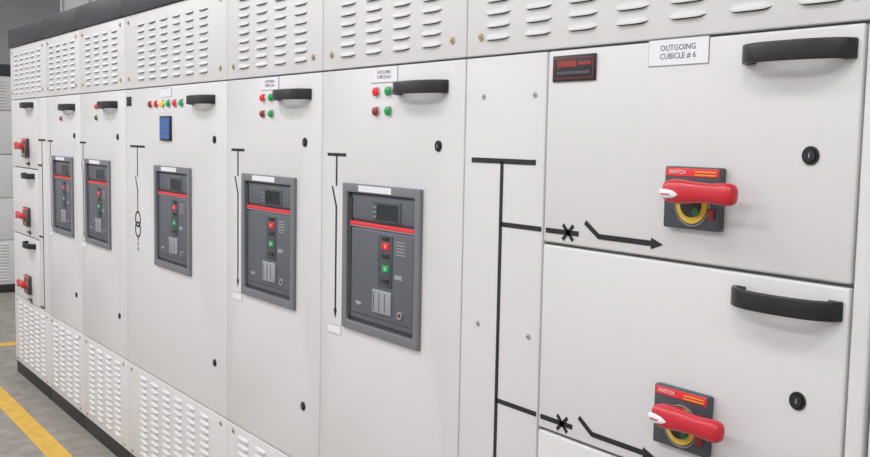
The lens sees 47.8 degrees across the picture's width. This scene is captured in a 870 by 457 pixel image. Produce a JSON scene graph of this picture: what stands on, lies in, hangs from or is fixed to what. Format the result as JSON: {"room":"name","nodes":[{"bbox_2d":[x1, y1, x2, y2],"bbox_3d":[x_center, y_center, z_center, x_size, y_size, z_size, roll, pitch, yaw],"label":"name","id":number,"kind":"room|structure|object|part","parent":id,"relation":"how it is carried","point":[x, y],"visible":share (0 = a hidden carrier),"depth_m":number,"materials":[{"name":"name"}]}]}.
{"room":"electrical room","nodes":[
{"label":"electrical room","id":0,"kind":"room"},
{"bbox_2d":[0,0,59,64],"bbox_3d":[-6.193,-1.376,11.529,8.700,3.700,0.100,-3,6,-35],"label":"wall","id":1,"kind":"structure","parent":0,"point":[14,14],"depth_m":12.09,"materials":[{"name":"paint"}]},
{"bbox_2d":[0,292,116,456],"bbox_3d":[-1.275,1.240,4.770,8.700,0.100,17.000,-3,6,-35],"label":"floor","id":2,"kind":"structure","parent":0,"point":[63,428],"depth_m":5.67,"materials":[{"name":"concrete"}]},
{"bbox_2d":[0,342,15,346],"bbox_3d":[-1.907,0.830,8.581,4.290,0.002,0.120,-3,6,-35],"label":"trim","id":3,"kind":"structure","parent":2,"relation":"on","point":[8,343],"depth_m":7.58,"materials":[{"name":"yellow paint"}]},
{"bbox_2d":[0,64,16,292],"bbox_3d":[-4.454,-0.542,10.421,0.748,2.305,1.050,-3,6,-35],"label":"tall cabinet","id":4,"kind":"object","parent":2,"relation":"on","point":[7,261],"visible":0.13,"depth_m":9.94,"materials":[{"name":"grey metal"}]},
{"bbox_3d":[-4.169,-1.364,9.966,0.746,0.338,0.020,-3,6,-35],"label":"vent panel","id":5,"kind":"part","parent":4,"relation":"part of","materials":[{"name":"white metal"}]},
{"bbox_3d":[-4.201,0.336,10.121,0.746,0.450,0.020,-3,6,-35],"label":"vent panel","id":6,"kind":"part","parent":4,"relation":"part of","materials":[{"name":"white metal"}]},
{"bbox_3d":[-4.184,-0.541,10.041,0.744,1.303,0.020,-3,6,-35],"label":"door","id":7,"kind":"part","parent":4,"relation":"part of","materials":[{"name":"white metal"}]},
{"bbox_2d":[8,19,51,399],"bbox_3d":[-2.204,-0.147,6.551,1.050,2.305,0.898,-3,6,-35],"label":"tall cabinet","id":8,"kind":"object","parent":2,"relation":"on","point":[26,42],"visible":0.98,"depth_m":6.21,"materials":[{"name":"grey metal"}]},
{"bbox_2d":[13,138,28,157],"bbox_3d":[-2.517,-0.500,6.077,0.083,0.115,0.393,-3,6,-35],"label":"switch","id":9,"kind":"object","parent":8,"relation":"attached to","point":[23,146],"visible":1,"depth_m":5.99,"materials":[{"name":"red plastic"}]},
{"bbox_3d":[-2.614,-0.514,6.269,0.018,0.121,0.137,-3,6,-35],"label":"plate","id":10,"kind":"part","parent":9,"relation":"part of","materials":[{"name":"grey plastic"}]},
{"bbox_2d":[13,207,30,226],"bbox_3d":[-2.630,-0.072,6.262,0.084,0.121,0.206,-3,6,-35],"label":"switch","id":11,"kind":"object","parent":8,"relation":"attached to","point":[25,215],"visible":1,"depth_m":6.26,"materials":[{"name":"red plastic"}]},
{"bbox_3d":[-2.623,-0.076,6.309,0.018,0.121,0.137,-3,6,-35],"label":"plate","id":12,"kind":"part","parent":11,"relation":"part of","materials":[{"name":"black plastic"}]},
{"bbox_2d":[15,274,31,294],"bbox_3d":[-2.638,0.366,6.302,0.084,0.121,0.206,-3,6,-35],"label":"switch","id":13,"kind":"object","parent":8,"relation":"attached to","point":[26,284],"visible":1,"depth_m":6.29,"materials":[{"name":"red plastic"}]},
{"bbox_3d":[-2.631,0.362,6.349,0.018,0.121,0.137,-3,6,-35],"label":"plate","id":14,"kind":"part","parent":13,"relation":"part of","materials":[{"name":"grey plastic"}]},
{"bbox_3d":[-2.636,-0.611,6.327,0.020,0.436,0.678,-3,6,-35],"label":"door","id":15,"kind":"part","parent":8,"relation":"part of","materials":[{"name":"white metal"}]},
{"bbox_3d":[-2.645,-0.172,6.367,0.020,0.433,0.678,-3,6,-35],"label":"door","id":16,"kind":"part","parent":8,"relation":"part of","materials":[{"name":"white metal"}]},
{"bbox_3d":[-2.584,-0.334,6.210,0.050,0.919,0.226,-3,6,-35],"label":"handle","id":17,"kind":"part","parent":8,"relation":"part of","materials":[{"name":"black plastic"}]},
{"bbox_3d":[-2.653,0.261,6.406,0.020,0.424,0.678,-3,6,-35],"label":"door","id":18,"kind":"part","parent":8,"relation":"part of","materials":[{"name":"white metal"}]},
{"bbox_3d":[-2.566,-0.992,6.204,0.020,0.338,0.896,-3,6,-35],"label":"vent panel","id":19,"kind":"part","parent":8,"relation":"part of","materials":[{"name":"white metal"}]},
{"bbox_3d":[-2.599,0.709,6.358,0.020,0.450,0.896,-3,6,-35],"label":"vent panel","id":20,"kind":"part","parent":8,"relation":"part of","materials":[{"name":"white metal"}]},
{"bbox_3d":[-2.384,-0.140,6.001,0.020,1.306,0.212,-3,6,-35],"label":"panel","id":21,"kind":"part","parent":8,"relation":"part of","materials":[{"name":"white metal"}]},
{"bbox_2d":[60,0,95,12],"bbox_3d":[-1.710,-1.345,5.823,0.530,0.229,1.850,-3,6,-35],"label":"duct","id":22,"kind":"object","parent":8,"relation":"on","point":[65,5],"visible":0.04,"depth_m":6.23,"materials":[{"name":"grey metal"}]},
{"bbox_2d":[0,386,72,456],"bbox_3d":[-0.263,1.397,2.690,0.110,0.002,11.430,-3,6,-35],"label":"floor marking line","id":23,"kind":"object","parent":2,"relation":"on","point":[35,432],"depth_m":5.45,"materials":[{"name":"yellow paint"}]},
{"bbox_2d":[43,7,85,429],"bbox_3d":[-1.738,-0.079,5.899,1.050,2.305,0.706,-3,6,-35],"label":"tall cabinet","id":24,"kind":"object","parent":2,"relation":"on","point":[60,31],"visible":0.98,"depth_m":5.59,"materials":[{"name":"grey metal"}]},
{"bbox_2d":[51,155,74,237],"bbox_3d":[-2.118,-0.189,5.610,0.030,0.445,0.418,-3,6,-35],"label":"circuit breaker","id":25,"kind":"object","parent":24,"relation":"attached to","point":[62,166],"visible":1,"depth_m":5.59,"materials":[{"name":"black plastic"}]},
{"bbox_3d":[-2.220,-0.203,5.750,0.007,0.360,0.010,-3,6,-35],"label":"rail","id":26,"kind":"part","parent":25,"relation":"part of","materials":[{"name":"grey plastic"}]},
{"bbox_3d":[-2.119,-0.142,5.611,0.008,0.277,0.336,-3,6,-35],"label":"moulding","id":27,"kind":"part","parent":25,"relation":"part of","materials":[{"name":"grey plastic"}]},
{"bbox_3d":[-2.111,-0.189,5.615,0.013,0.437,0.410,-3,6,-35],"label":"plate","id":28,"kind":"part","parent":25,"relation":"part of","materials":[{"name":"grey plastic"}]},
{"bbox_3d":[-2.118,-0.072,5.603,0.007,0.069,0.100,-3,6,-35],"label":"charging lever","id":29,"kind":"part","parent":25,"relation":"part of","materials":[{"name":"grey plastic"}]},
{"bbox_3d":[-2.101,-0.333,5.569,0.005,0.061,0.150,-3,6,-35],"label":"trip display frame","id":30,"kind":"part","parent":25,"relation":"part of","materials":[{"name":"grey plastic"}]},
{"bbox_3d":[-2.107,-0.192,5.583,0.005,0.152,0.075,-3,6,-35],"label":"panel","id":31,"kind":"part","parent":25,"relation":"part of","materials":[{"name":"black plastic"}]},
{"bbox_3d":[-2.100,-0.924,5.552,0.020,0.338,0.704,-3,6,-35],"label":"vent panel","id":32,"kind":"part","parent":24,"relation":"part of","materials":[{"name":"white metal"}]},
{"bbox_3d":[-2.116,-0.101,5.627,0.020,1.306,0.704,-3,6,-35],"label":"door","id":33,"kind":"part","parent":24,"relation":"part of","materials":[{"name":"white metal"}]},
{"bbox_3d":[-2.051,-0.672,5.438,0.050,0.035,0.244,-3,6,-35],"label":"handle","id":34,"kind":"part","parent":24,"relation":"part of","materials":[{"name":"black plastic"}]},
{"bbox_3d":[-2.133,0.777,5.707,0.020,0.450,0.704,-3,6,-35],"label":"vent panel","id":35,"kind":"part","parent":24,"relation":"part of","materials":[{"name":"white metal"}]},
{"bbox_2d":[77,0,129,456],"bbox_3d":[-1.319,-0.018,5.313,1.050,2.305,0.760,-3,6,-35],"label":"tall cabinet","id":36,"kind":"object","parent":2,"relation":"on","point":[101,23],"visible":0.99,"depth_m":4.99,"materials":[{"name":"grey metal"}]},
{"bbox_2d":[84,158,111,249],"bbox_3d":[-1.737,-0.133,5.077,0.030,0.445,0.418,-3,6,-35],"label":"circuit breaker","id":37,"kind":"object","parent":36,"relation":"attached to","point":[97,173],"visible":0.99,"depth_m":5.06,"materials":[{"name":"black plastic"}]},
{"bbox_3d":[-1.839,-0.147,5.217,0.007,0.360,0.010,-3,6,-35],"label":"rail","id":38,"kind":"part","parent":37,"relation":"part of","materials":[{"name":"grey plastic"}]},
{"bbox_3d":[-1.738,-0.086,5.077,0.008,0.277,0.336,-3,6,-35],"label":"moulding","id":39,"kind":"part","parent":37,"relation":"part of","materials":[{"name":"grey plastic"}]},
{"bbox_3d":[-1.730,-0.134,5.082,0.013,0.437,0.410,-3,6,-35],"label":"plate","id":40,"kind":"part","parent":37,"relation":"part of","materials":[{"name":"grey plastic"}]},
{"bbox_3d":[-1.737,-0.016,5.069,0.007,0.069,0.100,-3,6,-35],"label":"charging lever","id":41,"kind":"part","parent":37,"relation":"part of","materials":[{"name":"grey plastic"}]},
{"bbox_3d":[-1.720,-0.277,5.036,0.005,0.061,0.150,-3,6,-35],"label":"trip display frame","id":42,"kind":"part","parent":37,"relation":"part of","materials":[{"name":"grey plastic"}]},
{"bbox_3d":[-1.726,-0.136,5.050,0.005,0.152,0.075,-3,6,-35],"label":"panel","id":43,"kind":"part","parent":37,"relation":"part of","materials":[{"name":"black plastic"}]},
{"bbox_3d":[-1.678,-0.862,4.961,0.020,0.338,0.746,-3,6,-35],"label":"vent panel","id":44,"kind":"part","parent":36,"relation":"part of","materials":[{"name":"white metal"}]},
{"bbox_3d":[-1.694,-0.040,5.036,0.020,1.306,0.746,-3,6,-35],"label":"door","id":45,"kind":"part","parent":36,"relation":"part of","materials":[{"name":"white metal"}]},
{"bbox_3d":[-1.710,0.839,5.116,0.020,0.450,0.746,-3,6,-35],"label":"vent panel","id":46,"kind":"part","parent":36,"relation":"part of","materials":[{"name":"white metal"}]},
{"bbox_3d":[-1.630,-0.610,4.848,0.050,0.035,0.244,-3,6,-35],"label":"handle","id":47,"kind":"part","parent":36,"relation":"part of","materials":[{"name":"black plastic"}]},
{"bbox_2d":[122,0,231,456],"bbox_3d":[-0.754,0.064,4.523,1.050,2.305,1.186,-3,6,-35],"label":"tall cabinet","id":48,"kind":"object","parent":2,"relation":"on","point":[176,51],"visible":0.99,"depth_m":4.16,"materials":[{"name":"grey metal"}]},
{"bbox_3d":[-1.440,-0.598,4.623,0.003,0.044,0.065,-3,6,-35],"label":"rating plate","id":49,"kind":"part","parent":48,"relation":"part of","materials":[{"name":"black plastic"}]},
{"bbox_2d":[154,165,191,275],"bbox_3d":[-1.120,-0.043,4.214,0.030,0.445,0.418,-3,6,-35],"label":"circuit breaker","id":50,"kind":"object","parent":48,"relation":"attached to","point":[172,185],"visible":1,"depth_m":4.19,"materials":[{"name":"black plastic"}]},
{"bbox_3d":[-1.222,-0.057,4.355,0.007,0.360,0.010,-3,6,-35],"label":"rail","id":51,"kind":"part","parent":50,"relation":"part of","materials":[{"name":"black plastic"}]},
{"bbox_3d":[-1.121,0.004,4.215,0.008,0.277,0.336,-3,6,-35],"label":"moulding","id":52,"kind":"part","parent":50,"relation":"part of","materials":[{"name":"grey plastic"}]},
{"bbox_3d":[-1.113,-0.043,4.219,0.013,0.437,0.410,-3,6,-35],"label":"plate","id":53,"kind":"part","parent":50,"relation":"part of","materials":[{"name":"grey plastic"}]},
{"bbox_3d":[-1.120,0.074,4.207,0.007,0.069,0.100,-3,6,-35],"label":"charging lever","id":54,"kind":"part","parent":50,"relation":"part of","materials":[{"name":"grey plastic"}]},
{"bbox_3d":[-1.109,-0.046,4.187,0.005,0.152,0.075,-3,6,-35],"label":"panel","id":55,"kind":"part","parent":50,"relation":"part of","materials":[{"name":"black plastic"}]},
{"bbox_3d":[-1.103,-0.187,4.173,0.005,0.061,0.150,-3,6,-35],"label":"trip display frame","id":56,"kind":"part","parent":50,"relation":"part of","materials":[{"name":"grey plastic"}]},
{"bbox_3d":[-1.117,-0.780,4.176,0.020,0.338,1.184,-3,6,-35],"label":"vent panel","id":57,"kind":"part","parent":48,"relation":"part of","materials":[{"name":"white metal"}]},
{"bbox_3d":[-1.132,0.043,4.250,0.020,1.306,1.184,-3,6,-35],"label":"door","id":58,"kind":"part","parent":48,"relation":"part of","materials":[{"name":"white metal"}]},
{"bbox_3d":[-1.149,0.920,4.330,0.020,0.450,1.184,-3,6,-35],"label":"vent panel","id":59,"kind":"part","parent":48,"relation":"part of","materials":[{"name":"white metal"}]},
{"bbox_3d":[-0.940,-0.509,3.883,0.050,0.035,0.242,-3,6,-35],"label":"handle","id":60,"kind":"part","parent":48,"relation":"part of","materials":[{"name":"black plastic"}]},
{"bbox_2d":[227,0,328,456],"bbox_3d":[-0.196,0.146,3.741,1.050,2.305,0.738,-3,6,-35],"label":"tall cabinet","id":61,"kind":"object","parent":2,"relation":"on","point":[275,90],"visible":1,"depth_m":3.40,"materials":[{"name":"grey metal"}]},
{"bbox_3d":[-0.590,1.002,3.549,0.020,0.450,0.736,-3,6,-35],"label":"vent panel","id":62,"kind":"part","parent":61,"relation":"part of","materials":[{"name":"white metal"}]},
{"bbox_2d":[241,173,296,309],"bbox_3d":[-0.584,0.035,3.464,0.030,0.445,0.418,-3,6,-35],"label":"circuit breaker","id":63,"kind":"object","parent":61,"relation":"attached to","point":[268,202],"visible":1,"depth_m":3.44,"materials":[{"name":"black plastic"}]},
{"bbox_3d":[-0.686,0.021,3.604,0.007,0.360,0.010,-3,6,-35],"label":"rail","id":64,"kind":"part","parent":63,"relation":"part of","materials":[{"name":"black plastic"}]},
{"bbox_3d":[-0.577,0.035,3.469,0.013,0.437,0.410,-3,6,-35],"label":"plate","id":65,"kind":"part","parent":63,"relation":"part of","materials":[{"name":"grey plastic"}]},
{"bbox_3d":[-0.585,0.082,3.464,0.008,0.277,0.336,-3,6,-35],"label":"moulding","id":66,"kind":"part","parent":63,"relation":"part of","materials":[{"name":"grey plastic"}]},
{"bbox_3d":[-0.584,0.152,3.456,0.007,0.069,0.100,-3,6,-35],"label":"charging lever","id":67,"kind":"part","parent":63,"relation":"part of","materials":[{"name":"grey plastic"}]},
{"bbox_3d":[-0.572,0.033,3.436,0.005,0.152,0.075,-3,6,-35],"label":"panel","id":68,"kind":"part","parent":63,"relation":"part of","materials":[{"name":"grey plastic"}]},
{"bbox_3d":[-0.567,-0.108,3.423,0.005,0.061,0.150,-3,6,-35],"label":"trip display frame","id":69,"kind":"part","parent":63,"relation":"part of","materials":[{"name":"grey plastic"}]},
{"bbox_3d":[-0.558,-0.699,3.394,0.020,0.338,0.736,-3,6,-35],"label":"vent panel","id":70,"kind":"part","parent":61,"relation":"part of","materials":[{"name":"white metal"}]},
{"bbox_3d":[-0.488,-0.443,3.251,0.050,0.035,0.244,-3,6,-35],"label":"handle","id":71,"kind":"part","parent":61,"relation":"part of","materials":[{"name":"black plastic"}]},
{"bbox_2d":[320,0,472,456],"bbox_3d":[0.236,0.209,3.138,1.050,2.305,0.748,-3,6,-35],"label":"tall cabinet","id":72,"kind":"object","parent":2,"relation":"on","point":[395,83],"visible":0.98,"depth_m":2.78,"materials":[{"name":"grey metal"}]},
{"bbox_2d":[341,182,422,350],"bbox_3d":[-0.155,0.098,2.864,0.030,0.445,0.418,-3,6,-35],"label":"circuit breaker","id":73,"kind":"object","parent":72,"relation":"attached to","point":[382,226],"visible":1,"depth_m":2.84,"materials":[{"name":"black plastic"}]},
{"bbox_3d":[-0.257,0.084,3.004,0.007,0.360,0.010,-3,6,-35],"label":"rail","id":74,"kind":"part","parent":73,"relation":"part of","materials":[{"name":"grey plastic"}]},
{"bbox_3d":[-0.155,0.215,2.857,0.007,0.069,0.100,-3,6,-35],"label":"charging lever","id":75,"kind":"part","parent":73,"relation":"part of","materials":[{"name":"grey plastic"}]},
{"bbox_3d":[-0.148,0.098,2.869,0.013,0.437,0.410,-3,6,-35],"label":"plate","id":76,"kind":"part","parent":73,"relation":"part of","materials":[{"name":"grey plastic"}]},
{"bbox_3d":[-0.156,0.145,2.865,0.008,0.277,0.336,-3,6,-35],"label":"moulding","id":77,"kind":"part","parent":73,"relation":"part of","materials":[{"name":"grey plastic"}]},
{"bbox_3d":[-0.144,0.095,2.837,0.005,0.152,0.075,-3,6,-35],"label":"panel","id":78,"kind":"part","parent":73,"relation":"part of","materials":[{"name":"grey plastic"}]},
{"bbox_3d":[-0.138,-0.046,2.823,0.005,0.061,0.150,-3,6,-35],"label":"trip display frame","id":79,"kind":"part","parent":73,"relation":"part of","materials":[{"name":"grey plastic"}]},
{"bbox_3d":[-0.126,-0.635,2.790,0.020,0.338,0.746,-3,6,-35],"label":"vent panel","id":80,"kind":"part","parent":72,"relation":"part of","materials":[{"name":"white metal"}]},
{"bbox_3d":[-0.055,-0.380,2.645,0.050,0.035,0.244,-3,6,-35],"label":"handle","id":81,"kind":"part","parent":72,"relation":"part of","materials":[{"name":"black plastic"}]},
{"bbox_2d":[459,0,869,456],"bbox_3d":[0.780,0.289,2.376,1.050,2.305,1.127,-3,6,-35],"label":"tall cabinet","id":82,"kind":"object","parent":2,"relation":"on","point":[578,298],"visible":1,"depth_m":1.99,"materials":[{"name":"grey metal"}]},
{"bbox_3d":[0.165,0.232,2.436,0.020,1.306,0.304,-3,6,-35],"label":"panel","id":83,"kind":"part","parent":82,"relation":"part of","materials":[{"name":"white metal"}]},
{"bbox_3d":[0.471,0.717,2.035,0.020,0.424,0.774,-3,6,-35],"label":"door","id":84,"kind":"part","parent":82,"relation":"part of","materials":[{"name":"white metal"}]},
{"bbox_3d":[0.418,-0.556,2.029,0.020,0.338,1.125,-3,6,-35],"label":"vent panel","id":85,"kind":"part","parent":82,"relation":"part of","materials":[{"name":"white metal"}]},
{"bbox_2d":[648,382,724,456],"bbox_3d":[0.505,0.359,1.875,0.083,0.119,0.182,-3,6,-35],"label":"switch","id":86,"kind":"object","parent":82,"relation":"attached to","point":[682,418],"visible":1,"depth_m":1.85,"materials":[{"name":"red plastic"}]},
{"bbox_3d":[0.480,0.284,1.996,0.020,0.433,0.774,-3,6,-35],"label":"door","id":87,"kind":"part","parent":82,"relation":"part of","materials":[{"name":"white metal"}]},
{"bbox_2d":[659,166,737,231],"bbox_3d":[0.516,-0.057,1.833,0.083,0.116,0.181,-3,6,-35],"label":"switch","id":88,"kind":"object","parent":82,"relation":"attached to","point":[695,198],"visible":1,"depth_m":1.81,"materials":[{"name":"red plastic"}]},
{"bbox_3d":[0.488,-0.155,1.956,0.020,0.436,0.774,-3,6,-35],"label":"door","id":89,"kind":"part","parent":82,"relation":"part of","materials":[{"name":"white metal"}]},
{"bbox_3d":[0.608,0.132,1.745,0.050,0.919,0.226,-3,6,-35],"label":"handle","id":90,"kind":"part","parent":82,"relation":"part of","materials":[{"name":"black plastic"}]},
{"bbox_3d":[0.716,0.313,1.661,0.024,1.306,0.032,-3,6,-35],"label":"post","id":91,"kind":"part","parent":82,"relation":"part of","materials":[{"name":"white metal"}]},
{"bbox_2d":[868,426,869,456],"bbox_3d":[1.326,0.368,1.613,1.050,2.305,0.748,-3,6,-35],"label":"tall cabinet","id":92,"kind":"object","parent":2,"relation":"on","point":[869,426],"visible":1,"depth_m":1.64,"materials":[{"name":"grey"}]}
]}

